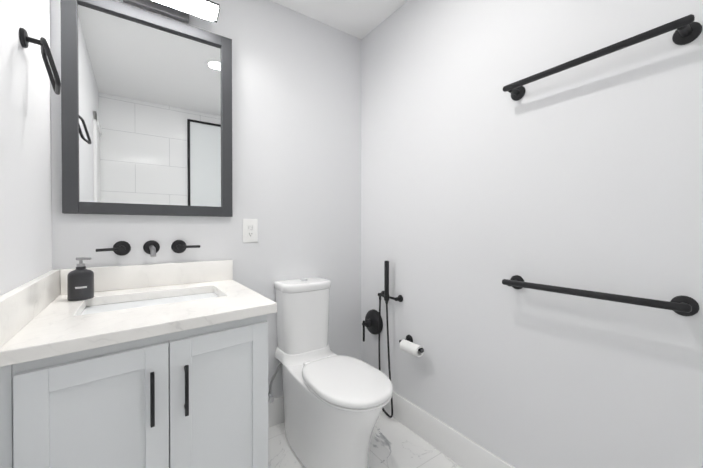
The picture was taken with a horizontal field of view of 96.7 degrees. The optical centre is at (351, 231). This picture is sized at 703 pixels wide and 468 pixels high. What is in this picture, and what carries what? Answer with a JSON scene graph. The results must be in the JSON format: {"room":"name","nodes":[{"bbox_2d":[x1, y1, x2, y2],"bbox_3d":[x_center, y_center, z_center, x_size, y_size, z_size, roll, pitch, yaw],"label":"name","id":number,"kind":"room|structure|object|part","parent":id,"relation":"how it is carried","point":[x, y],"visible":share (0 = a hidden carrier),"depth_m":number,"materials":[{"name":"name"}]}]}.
{"room":"bathroom","nodes":[
{"label":"bathroom","id":0,"kind":"room"},
{"bbox_2d":[0,0,51,295],"bbox_3d":[-0.625,-0.084,0.328,0.100,2.440,2.223,0,1,-35],"label":"wall","id":1,"kind":"structure","parent":0,"point":[25,184],"depth_m":0.96,"materials":[{"name":"white paint"}]},
{"bbox_2d":[19,27,60,94],"bbox_3d":[-0.964,-0.530,0.980,0.090,0.159,0.142,0,1,-35],"label":"towel ring","id":2,"kind":"object","parent":1,"relation":"attached to","point":[25,40],"visible":1,"depth_m":0.95,"materials":[{"name":"black metal"}]},
{"bbox_2d":[50,0,360,398],"bbox_3d":[-0.604,-0.097,1.757,1.765,2.440,0.100,0,1,-35],"label":"wall","id":3,"kind":"structure","parent":0,"point":[296,134],"depth_m":1.81,"materials":[{"name":"white paint"}]},
{"bbox_2d":[60,0,232,216],"bbox_3d":[-0.907,-0.539,1.463,0.665,0.930,0.029,0,1,-35],"label":"mirror","id":4,"kind":"object","parent":3,"relation":"attached to","point":[146,112],"visible":0.96,"depth_m":1.43,"materials":[{"name":"grey mirror"}]},
{"bbox_2d":[96,240,199,256],"bbox_3d":[-0.887,0.077,1.393,0.402,0.067,0.178,0,1,-35],"label":"faucet","id":5,"kind":"object","parent":3,"relation":"attached to","point":[150,247],"visible":1,"depth_m":1.44,"materials":[{"name":"matte black metal"}]},
{"bbox_3d":[-0.934,0.076,1.461,0.066,0.066,0.011,0,1,-35],"label":"spout","id":6,"kind":"part","parent":5,"relation":"part of","materials":[{"name":"black metal"}]},
{"bbox_2d":[123,0,219,23],"bbox_3d":[-0.878,-1.063,1.415,0.503,0.078,0.134,0,1,-35],"label":"sconce","id":7,"kind":"object","parent":3,"relation":"attached to","point":[179,10],"visible":1,"depth_m":1.47,"materials":[{"name":"grey"}]},
{"bbox_2d":[159,0,217,20],"bbox_3d":[-0.861,-1.066,1.390,0.494,0.043,0.068,0,1,-35],"label":"diffuser","id":8,"kind":"object","parent":7,"relation":"attached to","point":[207,9],"depth_m":1.48,"materials":[{"name":"white"}]},
{"bbox_2d":[243,219,257,242],"bbox_3d":[-0.558,-0.003,1.723,0.081,0.129,0.009,0,1,-35],"label":"electrical outlet plate","id":9,"kind":"object","parent":3,"relation":"attached to","point":[250,230],"visible":1,"depth_m":1.72,"materials":[{"name":"white plastic"}]},
{"bbox_2d":[268,396,283,427],"bbox_3d":[-0.280,1.046,1.923,0.827,0.152,0.014,0,1,-35],"label":"baseboard","id":10,"kind":"structure","parent":3,"relation":"attached to","point":[276,411],"depth_m":1.81,"materials":[{"name":"white"}]},
{"bbox_2d":[271,0,407,38],"bbox_3d":[0.030,-1.339,0.833,1.765,0.060,2.323,0,1,-35],"label":"ceiling","id":11,"kind":"structure","parent":0,"point":[360,19],"depth_m":1.87,"materials":[{"name":"white paint"}]},
{"bbox_2d":[268,410,461,467],"bbox_3d":[0.030,1.161,0.855,1.765,0.060,2.323,0,1,-35],"label":"floor","id":12,"kind":"structure","parent":0,"point":[395,443],"depth_m":1.60,"materials":[{"name":"stone"}]},
{"bbox_2d":[0,260,276,467],"bbox_3d":[-0.717,0.642,1.171,0.699,0.972,0.738,0,1,-35],"label":"bathroom vanity","id":13,"kind":"object","parent":12,"relation":"on","point":[163,365],"visible":1,"depth_m":0.92,"materials":[{"name":"stone"}]},
{"bbox_3d":[-0.659,0.672,0.824,0.309,0.688,0.059,0,1,-35],"label":"door","id":14,"kind":"part","parent":13,"relation":"part of","materials":[{"name":"white paint"}]},
{"bbox_2d":[0,280,276,366],"bbox_3d":[-0.717,0.278,1.168,0.699,0.035,0.737,0,1,-35],"label":"countertop","id":15,"kind":"structure","parent":13,"relation":"on","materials":[{"name":"stone"}]},
{"bbox_2d":[67,257,93,300],"bbox_3d":[-1.038,0.179,1.199,0.078,0.159,0.078,0,1,-35],"label":"soap dispenser","id":16,"kind":"object","parent":15,"relation":"on","point":[80,281],"visible":1,"depth_m":1.17,"materials":[{"name":"grey plastic"}]},
{"bbox_3d":[-0.558,0.466,0.875,0.010,0.150,0.037,0,1,-35],"label":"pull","id":17,"kind":"part","parent":13,"relation":"part of","materials":[{"name":"black metal"}]},
{"bbox_3d":[-0.494,0.470,0.933,0.010,0.148,0.036,0,1,-35],"label":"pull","id":18,"kind":"part","parent":13,"relation":"part of","materials":[{"name":"black metal"}]},
{"bbox_3d":[-0.423,0.671,1.034,0.311,0.688,0.058,0,1,-35],"label":"door","id":19,"kind":"part","parent":13,"relation":"part of","materials":[{"name":"white paint"}]},
{"bbox_2d":[268,277,392,467],"bbox_3d":[-0.121,0.705,1.563,0.381,0.840,0.774,0,1,-35],"label":"toilet","id":20,"kind":"object","parent":12,"relation":"on","point":[334,403],"visible":1,"depth_m":1.48,"materials":[{"name":"white ceramic"}]},
{"bbox_3d":[-0.272,0.502,1.813,0.292,0.338,0.180,0,1,-35],"label":"tank","id":21,"kind":"part","parent":20,"relation":"part of","materials":[{"name":"white ceramic"}]},
{"bbox_3d":[-0.271,0.309,1.810,0.308,0.043,0.193,0,1,-35],"label":"tank lid","id":22,"kind":"part","parent":20,"relation":"part of","materials":[{"name":"white ceramic"}]},
{"bbox_3d":[-0.023,0.708,1.456,0.339,0.014,0.480,0,1,-35],"label":"seat","id":23,"kind":"part","parent":20,"relation":"part of","materials":[{"name":"white plastic"}]},
{"bbox_3d":[-0.022,0.683,1.455,0.343,0.033,0.487,0,1,-35],"label":"lid","id":24,"kind":"part","parent":20,"relation":"part of","materials":[{"name":"white plastic"}]},
{"bbox_2d":[361,0,702,467],"bbox_3d":[0.743,-0.093,1.277,0.100,2.440,2.223,0,1,-35],"label":"wall","id":25,"kind":"structure","parent":0,"point":[478,184],"depth_m":1.21,"materials":[{"name":"white paint"}]},
{"bbox_2d":[362,261,402,417],"bbox_3d":[0.164,0.642,1.941,0.100,0.934,0.341,0,1,-35],"label":"bidet sprayer","id":26,"kind":"object","parent":25,"relation":"attached to","point":[373,322],"visible":0.88,"depth_m":1.95,"materials":[{"name":"black metal"}]},
{"bbox_2d":[399,335,423,356],"bbox_3d":[0.331,0.626,1.705,0.094,0.066,0.184,0,1,-35],"label":"paper holder","id":27,"kind":"object","parent":25,"relation":"attached to","point":[407,344],"visible":1,"depth_m":1.66,"materials":[{"name":"black"}]},
{"bbox_2d":[383,391,514,467],"bbox_3d":[0.667,1.051,1.296,0.014,0.152,2.123,0,1,-35],"label":"baseboard","id":28,"kind":"structure","parent":25,"relation":"attached to","point":[460,449],"depth_m":1.58,"materials":[{"name":"white"}]},
{"bbox_2d":[502,275,698,315],"bbox_3d":[0.782,0.211,1.063,0.081,0.058,0.532,0,1,-35],"label":"towel rail","id":29,"kind":"object","parent":25,"relation":"attached to","point":[684,305],"visible":1,"depth_m":0.95,"materials":[{"name":"black metal"}]},
{"bbox_2d":[503,14,701,100],"bbox_3d":[0.782,-0.561,1.057,0.081,0.058,0.532,0,1,-35],"label":"towel rail","id":30,"kind":"object","parent":25,"relation":"attached to","point":[688,30],"visible":1,"depth_m":0.93,"materials":[{"name":"black metal"}]}
]}

